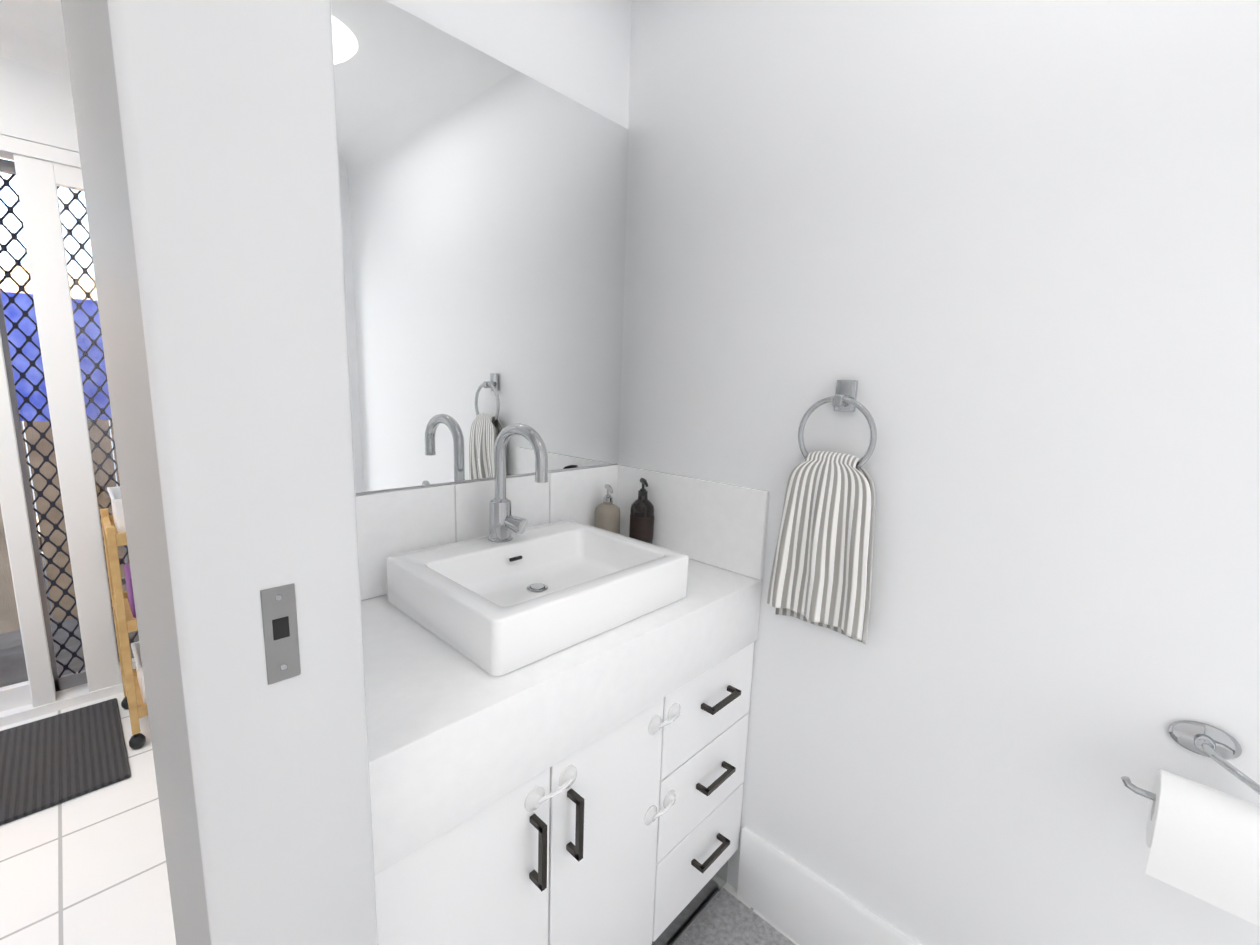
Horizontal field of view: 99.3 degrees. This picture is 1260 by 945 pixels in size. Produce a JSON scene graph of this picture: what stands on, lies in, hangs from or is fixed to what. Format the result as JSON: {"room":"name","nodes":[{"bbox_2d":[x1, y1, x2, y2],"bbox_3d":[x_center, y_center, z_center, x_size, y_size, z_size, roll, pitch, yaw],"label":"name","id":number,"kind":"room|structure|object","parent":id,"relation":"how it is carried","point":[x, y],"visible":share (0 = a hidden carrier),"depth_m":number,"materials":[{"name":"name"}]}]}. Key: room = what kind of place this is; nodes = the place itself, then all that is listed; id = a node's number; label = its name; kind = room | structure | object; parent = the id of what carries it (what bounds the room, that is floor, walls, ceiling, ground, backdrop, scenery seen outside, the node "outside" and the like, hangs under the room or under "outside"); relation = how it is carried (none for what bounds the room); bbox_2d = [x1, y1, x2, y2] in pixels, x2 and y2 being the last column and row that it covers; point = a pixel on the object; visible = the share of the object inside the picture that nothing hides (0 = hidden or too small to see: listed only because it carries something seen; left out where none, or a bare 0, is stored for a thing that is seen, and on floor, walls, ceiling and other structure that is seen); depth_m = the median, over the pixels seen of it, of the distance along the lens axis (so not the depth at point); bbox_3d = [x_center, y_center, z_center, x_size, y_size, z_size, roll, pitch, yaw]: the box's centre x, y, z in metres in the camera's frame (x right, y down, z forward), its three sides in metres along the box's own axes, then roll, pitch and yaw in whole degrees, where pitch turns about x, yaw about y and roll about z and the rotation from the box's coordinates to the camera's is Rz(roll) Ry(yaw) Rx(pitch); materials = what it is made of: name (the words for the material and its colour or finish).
{"room":"bathroom","nodes":[
{"label":"bathroom","id":0,"kind":"room"},
{"bbox_2d":[0,57,59,147],"bbox_3d":[-2.033,-0.296,2.104,0.130,2.400,3.410,11,13,43],"label":"wall","id":1,"kind":"structure","parent":0,"point":[27,113],"depth_m":1.81,"materials":[{"name":"white paint"}]},
{"bbox_2d":[0,16,69,77],"bbox_3d":[-1.966,-1.413,1.788,0.090,0.090,3.300,11,13,43],"label":"crown molding","id":2,"kind":"structure","parent":1,"relation":"attached to","point":[32,46],"depth_m":1.74,"materials":[{"name":"white paint"}]},
{"bbox_2d":[0,135,137,726],"bbox_3d":[-2.482,-0.070,1.659,0.110,2.068,1.646,11,13,43],"label":"room door","id":3,"kind":"structure","parent":1,"relation":"in","point":[42,173],"depth_m":1.99,"materials":[{"name":"white metal"}]},
{"bbox_2d":[0,0,64,36],"bbox_3d":[-0.629,-1.247,0.531,4.030,0.080,3.560,11,13,43],"label":"ceiling","id":4,"kind":"structure","parent":0,"point":[46,15],"depth_m":1.67,"materials":[{"name":"white paint"}]},
{"bbox_2d":[0,692,798,944],"bbox_3d":[-0.713,1.189,0.931,4.030,0.060,3.560,11,13,43],"label":"floor","id":5,"kind":"structure","parent":0,"point":[90,868],"depth_m":1.42,"materials":[{"name":"tile"}]},
{"bbox_2d":[0,698,130,825],"bbox_3d":[-2.153,0.990,1.619,0.600,0.012,0.905,11,13,43],"label":"door mat","id":6,"kind":"object","parent":5,"relation":"on","point":[48,762],"visible":1,"depth_m":1.80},
{"bbox_2d":[100,486,147,748],"bbox_3d":[-1.686,0.420,2.064,0.363,1.024,0.469,11,13,43],"label":"trolley","id":7,"kind":"object","parent":5,"relation":"on","point":[134,701],"visible":0.27,"depth_m":1.86,"materials":[{"name":"brown wood"}]},
{"bbox_2d":[361,559,761,944],"bbox_3d":[-0.187,0.696,1.176,0.523,0.870,0.926,11,13,43],"label":"bathroom vanity","id":8,"kind":"object","parent":5,"relation":"on","point":[589,791],"visible":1,"depth_m":0.90,"materials":[{"name":"painted wood"},{"name":"stone"},{"name":"metal"}]},
{"bbox_2d":[386,520,688,675],"bbox_3d":[-0.181,0.218,1.107,0.400,0.094,0.480,11,13,43],"label":"basin","id":9,"kind":"object","parent":8,"relation":"in","point":[529,595],"visible":1,"depth_m":1.03,"materials":[{"name":"white ceramic"}]},
{"bbox_2d":[488,423,547,542],"bbox_3d":[-0.234,0.027,1.142,0.189,0.266,0.067,11,13,43],"label":"faucet","id":10,"kind":"object","parent":9,"relation":"on","point":[504,522],"visible":1,"depth_m":1.17,"materials":[{"name":"silver metal"}]},
{"bbox_2d":[594,484,619,533],"bbox_3d":[-0.063,0.119,1.489,0.072,0.173,0.072,11,13,43],"label":"soap dispenser","id":11,"kind":"object","parent":8,"relation":"on","point":[607,515],"visible":0.73,"depth_m":1.46,"materials":[{"name":"beige plastic"}]},
{"bbox_2d":[629,478,653,543],"bbox_3d":[0.033,0.114,1.463,0.066,0.198,0.066,11,13,43],"label":"soap bottle","id":12,"kind":"object","parent":8,"relation":"on","point":[641,528],"visible":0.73,"depth_m":1.44,"materials":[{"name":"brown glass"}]},
{"bbox_2d":[674,888,795,944],"bbox_3d":[0.255,1.201,0.833,0.832,0.014,0.850,11,13,43],"label":"bath mat","id":13,"kind":"object","parent":5,"relation":"on","point":[725,917],"visible":1,"depth_m":1.31,"materials":[{"name":"grey fabric"}]},
{"bbox_2d":[48,0,1259,944],"bbox_3d":[-0.047,0.081,0.223,2.110,2.400,0.132,11,13,43],"label":"wall","id":14,"kind":"structure","parent":0,"point":[996,261],"depth_m":0.94,"materials":[{"name":"white paint"}]},
{"bbox_2d":[107,0,377,944],"bbox_3d":[-0.049,0.249,0.248,0.799,2.060,0.146,11,13,43],"label":"door frame","id":15,"kind":"structure","parent":14,"relation":"attached to","point":[227,108],"depth_m":0.47,"materials":[{"name":"white paint"}]},
{"bbox_2d":[331,0,628,492],"bbox_3d":[-0.338,-0.430,1.173,0.005,0.900,0.926,11,13,43],"label":"mirror","id":16,"kind":"object","parent":14,"relation":"attached to","point":[483,204],"visible":0.75,"depth_m":1.15,"materials":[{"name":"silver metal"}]},
{"bbox_2d":[356,464,769,600],"bbox_3d":[-0.178,0.158,1.097,0.499,0.214,0.927,11,13,43],"label":"backsplash","id":17,"kind":"structure","parent":14,"relation":"attached to","point":[718,524],"depth_m":1.31,"materials":[{"name":"tile"}]},
{"bbox_2d":[737,826,921,944],"bbox_3d":[0.517,1.160,0.563,1.498,0.200,0.930,11,13,43],"label":"skirt","id":18,"kind":"object","parent":14,"relation":"attached to","point":[799,903],"visible":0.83,"depth_m":1.28,"materials":[{"name":"white paint"}]},
{"bbox_2d":[798,380,876,469],"bbox_3d":[0.428,-0.092,1.096,0.161,0.194,0.048,11,13,43],"label":"towel ring","id":19,"kind":"object","parent":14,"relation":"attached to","point":[843,398],"visible":0.85,"depth_m":1.08,"materials":[{"name":"silver metal"}]},
{"bbox_2d":[767,451,874,644],"bbox_3d":[0.400,0.151,1.123,0.213,0.391,0.060,11,13,43],"label":"hand towel","id":20,"kind":"object","parent":19,"relation":"hanging from","point":[821,573],"visible":1,"depth_m":1.10,"materials":[{"name":"white fabric"}]},
{"bbox_2d":[1121,720,1259,926],"bbox_3d":[0.804,0.469,0.749,0.174,0.187,0.136,11,13,43],"label":"toilet roll holder","id":21,"kind":"object","parent":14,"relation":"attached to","point":[1202,841],"visible":1,"depth_m":0.72,"materials":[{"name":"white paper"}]},
{"label":"outside","id":22,"kind":"structure","parent":0,"visible":0},
{"bbox_2d":[0,517,138,687],"bbox_3d":[-3.797,0.696,3.540,4.100,0.060,7.500,11,13,43],"label":"ground","id":23,"kind":"structure","parent":22,"point":[61,635],"depth_m":2.57,"materials":[{"name":"concrete"}]},
{"bbox_2d":[0,263,129,632],"bbox_3d":[-3.033,-0.110,2.763,0.060,1.832,7.586,11,13,43],"label":"fence","id":24,"kind":"object","parent":23,"relation":"on","point":[20,276],"visible":0.02,"depth_m":2.78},
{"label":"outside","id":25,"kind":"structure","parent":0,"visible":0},
{"bbox_2d":[1,292,111,420],"bbox_3d":[-2.565,-0.475,2.207,0.095,0.524,5.500,11,13,43],"label":"sheet","id":26,"kind":"object","parent":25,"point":[30,351],"visible":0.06,"depth_m":2.25,"materials":[{"name":"blue"}]}
]}

